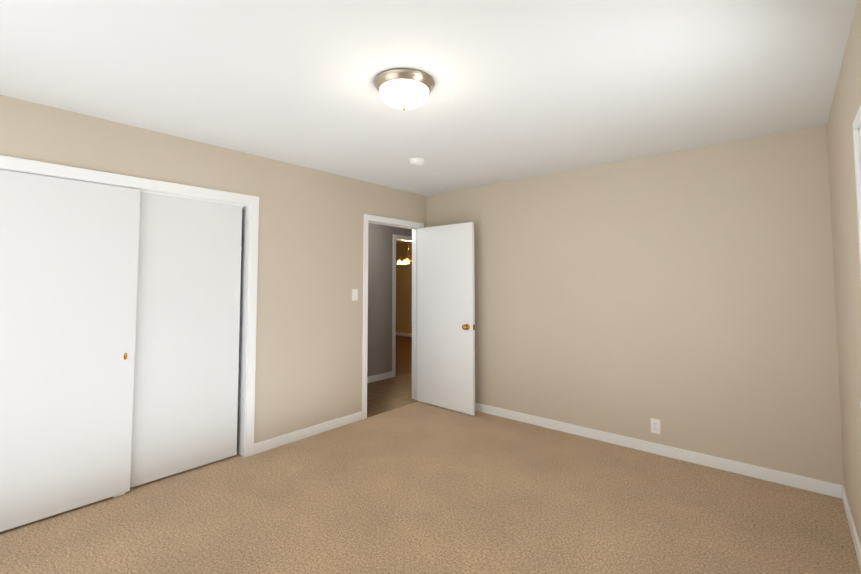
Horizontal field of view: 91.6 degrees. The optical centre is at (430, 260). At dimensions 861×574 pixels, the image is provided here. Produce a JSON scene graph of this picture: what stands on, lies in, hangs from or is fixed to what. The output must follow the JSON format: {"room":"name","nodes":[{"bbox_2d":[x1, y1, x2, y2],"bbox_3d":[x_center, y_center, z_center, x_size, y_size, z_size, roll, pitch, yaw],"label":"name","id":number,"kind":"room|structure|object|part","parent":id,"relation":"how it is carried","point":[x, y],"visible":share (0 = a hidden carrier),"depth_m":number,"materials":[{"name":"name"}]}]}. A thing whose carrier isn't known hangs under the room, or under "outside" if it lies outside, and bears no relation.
{"room":"empty bedroom","nodes":[
{"label":"empty bedroom","id":0,"kind":"room"},
{"bbox_2d":[0,95,425,443],"bbox_3d":[-1.589,0.342,3.345,0.120,2.440,4.840,-2,-4,40],"label":"wall","id":1,"kind":"structure","parent":0,"point":[309,337],"depth_m":3.64,"materials":[{"name":"beige paint"}]},
{"bbox_2d":[0,168,248,208],"bbox_3d":[-2.039,-0.480,2.850,0.098,0.030,1.600,-2,-4,40],"label":"closet track","id":2,"kind":"object","parent":1,"relation":"attached to","point":[191,197],"visible":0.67,"depth_m":2.99,"materials":[{"name":"white"}]},
{"bbox_2d":[0,169,140,531],"bbox_3d":[-2.263,0.500,2.498,0.034,2.006,0.840,-2,-4,40],"label":"closet door","id":3,"kind":"structure","parent":2,"relation":"hanging from","point":[69,249],"depth_m":2.53,"materials":[{"name":"white wood"}]},
{"bbox_2d":[130,192,241,487],"bbox_3d":[-1.826,0.530,3.079,0.034,2.006,0.833,-2,-4,40],"label":"closet door","id":4,"kind":"structure","parent":2,"relation":"hanging from","point":[185,394],"depth_m":3.08,"materials":[{"name":"white wood"}]},
{"bbox_2d":[0,155,258,456],"bbox_3d":[-1.992,0.484,2.761,0.013,2.096,1.746,-2,-4,40],"label":"trim","id":5,"kind":"structure","parent":1,"relation":"attached to","point":[19,164],"depth_m":3.23,"materials":[{"name":"white wood"}]},
{"bbox_2d":[237,204,250,456],"bbox_3d":[-2.043,0.509,2.803,0.120,2.050,1.640,-2,-4,40],"label":"door frame","id":6,"kind":"structure","parent":1,"relation":"attached to","point":[242,396],"depth_m":3.40,"materials":[{"name":"white wood"}]},
{"bbox_2d":[254,411,361,454],"bbox_3d":[-1.059,1.544,3.804,0.013,0.085,1.131,-2,-4,40],"label":"baseboard","id":7,"kind":"structure","parent":1,"relation":"attached to","point":[262,446],"depth_m":3.72,"materials":[{"name":"white wood"}]},
{"bbox_2d":[352,289,357,300],"bbox_3d":[-0.758,0.346,4.215,0.016,0.114,0.070,-2,-4,40],"label":"light switch","id":8,"kind":"object","parent":1,"relation":"attached to","point":[354,294],"visible":1,"depth_m":4.21,"materials":[{"name":"white plastic"}]},
{"bbox_2d":[368,220,417,229],"bbox_3d":[-0.437,-0.403,4.735,0.120,0.031,0.850,-2,-4,40],"label":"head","id":9,"kind":"object","parent":1,"relation":"attached to","point":[389,224],"visible":0.61,"depth_m":4.68},
{"bbox_2d":[362,214,423,419],"bbox_3d":[-0.437,0.583,4.685,0.146,2.095,0.940,-2,-4,40],"label":"door frame","id":10,"kind":"structure","parent":1,"relation":"attached to","point":[366,217],"depth_m":4.66,"materials":[{"name":"white wood"}]},
{"bbox_2d":[418,222,474,414],"bbox_3d":[0.157,0.611,4.653,0.802,2.012,0.168,-3,-4,42],"label":"door","id":11,"kind":"structure","parent":1,"relation":"in","point":[446,331],"depth_m":4.61,"materials":[{"name":"white wood"}]},
{"bbox_3d":[0.400,0.700,4.426,0.064,0.064,0.168,-3,-4,42],"label":"door knob","id":12,"kind":"part","parent":11,"relation":"part of","materials":[{"name":"gold metal"}]},
{"bbox_2d":[237,208,242,433],"bbox_3d":[-2.380,0.326,3.034,0.680,2.440,2.260,-2,-4,40],"label":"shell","id":13,"kind":"object","parent":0,"point":[239,331],"visible":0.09,"depth_m":3.88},
{"bbox_2d":[367,223,411,376],"bbox_3d":[-0.202,0.513,6.692,0.120,2.440,5.940,-2,-4,40],"label":"wall","id":14,"kind":"structure","parent":0,"point":[380,275],"depth_m":5.99,"materials":[{"name":"paint"}]},
{"bbox_2d":[367,371,392,382],"bbox_3d":[-1.278,1.619,5.269,0.013,0.085,2.225,-2,-4,40],"label":"baseboard","id":15,"kind":"structure","parent":14,"relation":"attached to","point":[378,377],"depth_m":5.90,"materials":[{"name":"white wood"}]},
{"bbox_2d":[392,234,411,376],"bbox_3d":[-0.209,0.684,6.676,0.146,2.095,1.230,-2,-4,40],"label":"trim","id":16,"kind":"structure","parent":14,"relation":"attached to","point":[401,238],"depth_m":6.18,"materials":[{"name":"white wood"}]},
{"bbox_2d":[367,335,417,417],"bbox_3d":[-1.283,1.803,7.549,5.200,0.050,5.700,-2,-4,40],"label":"floor","id":17,"kind":"structure","parent":0,"point":[385,395],"depth_m":5.52,"materials":[{"name":"wood"}]},
{"bbox_2d":[396,332,411,336],"bbox_3d":[0.102,1.866,10.106,3.930,0.085,0.013,-2,-4,40],"label":"baseboard","id":18,"kind":"structure","parent":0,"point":[404,334],"depth_m":10.74,"materials":[{"name":"white wood"}]},
{"bbox_2d":[396,241,411,332],"bbox_3d":[-1.768,0.584,8.091,4.080,2.440,5.840,-2,-4,40],"label":"wall","id":19,"kind":"structure","parent":0,"point":[403,298],"depth_m":10.85,"materials":[{"name":"paint"}]},
{"bbox_2d":[0,0,856,241],"bbox_3d":[-0.858,-0.825,5.412,9.030,0.100,8.840,-2,-4,40],"label":"ceiling","id":20,"kind":"structure","parent":0,"point":[522,89],"depth_m":2.12,"materials":[{"name":"white paint"}]},
{"bbox_2d":[374,68,433,109],"bbox_3d":[-0.139,-0.865,2.208,0.320,0.146,0.320,-2,-4,40],"label":"ceiling light fixture","id":21,"kind":"object","parent":20,"relation":"attached to","point":[402,88],"visible":1,"depth_m":2.12,"materials":[{"name":"white glass"}]},
{"bbox_2d":[397,241,411,264],"bbox_3d":[-0.410,-0.279,7.984,0.425,0.728,0.410,-2,-4,40],"label":"chandelier","id":22,"kind":"object","parent":20,"relation":"hanging from","point":[407,259],"visible":0.71,"depth_m":7.93,"materials":[{"name":"white glass"}]},
{"bbox_2d":[409,157,425,165],"bbox_3d":[-0.115,-0.844,3.608,0.150,0.044,0.150,-2,-4,40],"label":"smoke detector","id":23,"kind":"object","parent":20,"relation":"attached to","point":[416,161],"visible":1,"depth_m":3.56,"materials":[{"name":"white plastic"}]},
{"bbox_2d":[0,401,860,573],"bbox_3d":[-0.462,1.536,2.322,4.280,0.050,4.600,-2,-4,40],"label":"floor carpet","id":24,"kind":"object","parent":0,"point":[418,487],"visible":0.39,"depth_m":2.49,"materials":[{"name":"beige carpet"}]},
{"bbox_2d":[426,125,843,484],"bbox_3d":[1.400,0.370,3.897,3.710,2.440,0.120,-2,-4,40],"label":"wall","id":25,"kind":"structure","parent":0,"point":[686,298],"depth_m":3.35,"materials":[{"name":"beige paint"}]},
{"bbox_2d":[650,418,659,433],"bbox_3d":[1.826,1.346,3.399,0.070,0.114,0.008,-2,-4,40],"label":"wall outlet","id":26,"kind":"object","parent":25,"relation":"attached to","point":[655,425],"visible":1,"depth_m":3.40,"materials":[{"name":"white plastic"}]},
{"bbox_2d":[475,403,837,497],"bbox_3d":[1.283,1.545,3.832,3.540,0.085,0.040,-2,-4,40],"label":"baseboard","id":27,"kind":"structure","parent":25,"relation":"attached to","point":[803,482],"depth_m":3.28,"materials":[{"name":"white wood"}]},
{"bbox_2d":[827,0,860,544],"bbox_3d":[1.184,0.217,0.905,0.150,2.440,4.720,-2,-4,40],"label":"wall","id":28,"kind":"structure","parent":0,"point":[846,103],"depth_m":2.12,"materials":[{"name":"beige paint"}]},
{"bbox_2d":[838,484,860,570],"bbox_3d":[1.161,1.398,0.943,0.013,0.085,4.600,-2,-4,40],"label":"baseboard","id":29,"kind":"structure","parent":28,"relation":"attached to","point":[842,494],"depth_m":2.31,"materials":[{"name":"white wood"}]},
{"bbox_2d":[853,104,860,274],"bbox_3d":[1.422,-0.021,1.227,0.139,1.108,1.006,-2,-4,40],"label":"window","id":30,"kind":"structure","parent":28,"relation":"in","point":[856,125],"depth_m":1.64,"materials":[{"name":"white"}]},
{"bbox_2d":[859,124,860,159],"bbox_3d":[1.435,-0.008,1.215,0.145,1.080,0.950,-2,-4,40],"label":"lining","id":31,"kind":"object","parent":28,"relation":"attached to","point":[860,139],"visible":0.75,"depth_m":1.64,"materials":[{"name":"white"}]}
]}

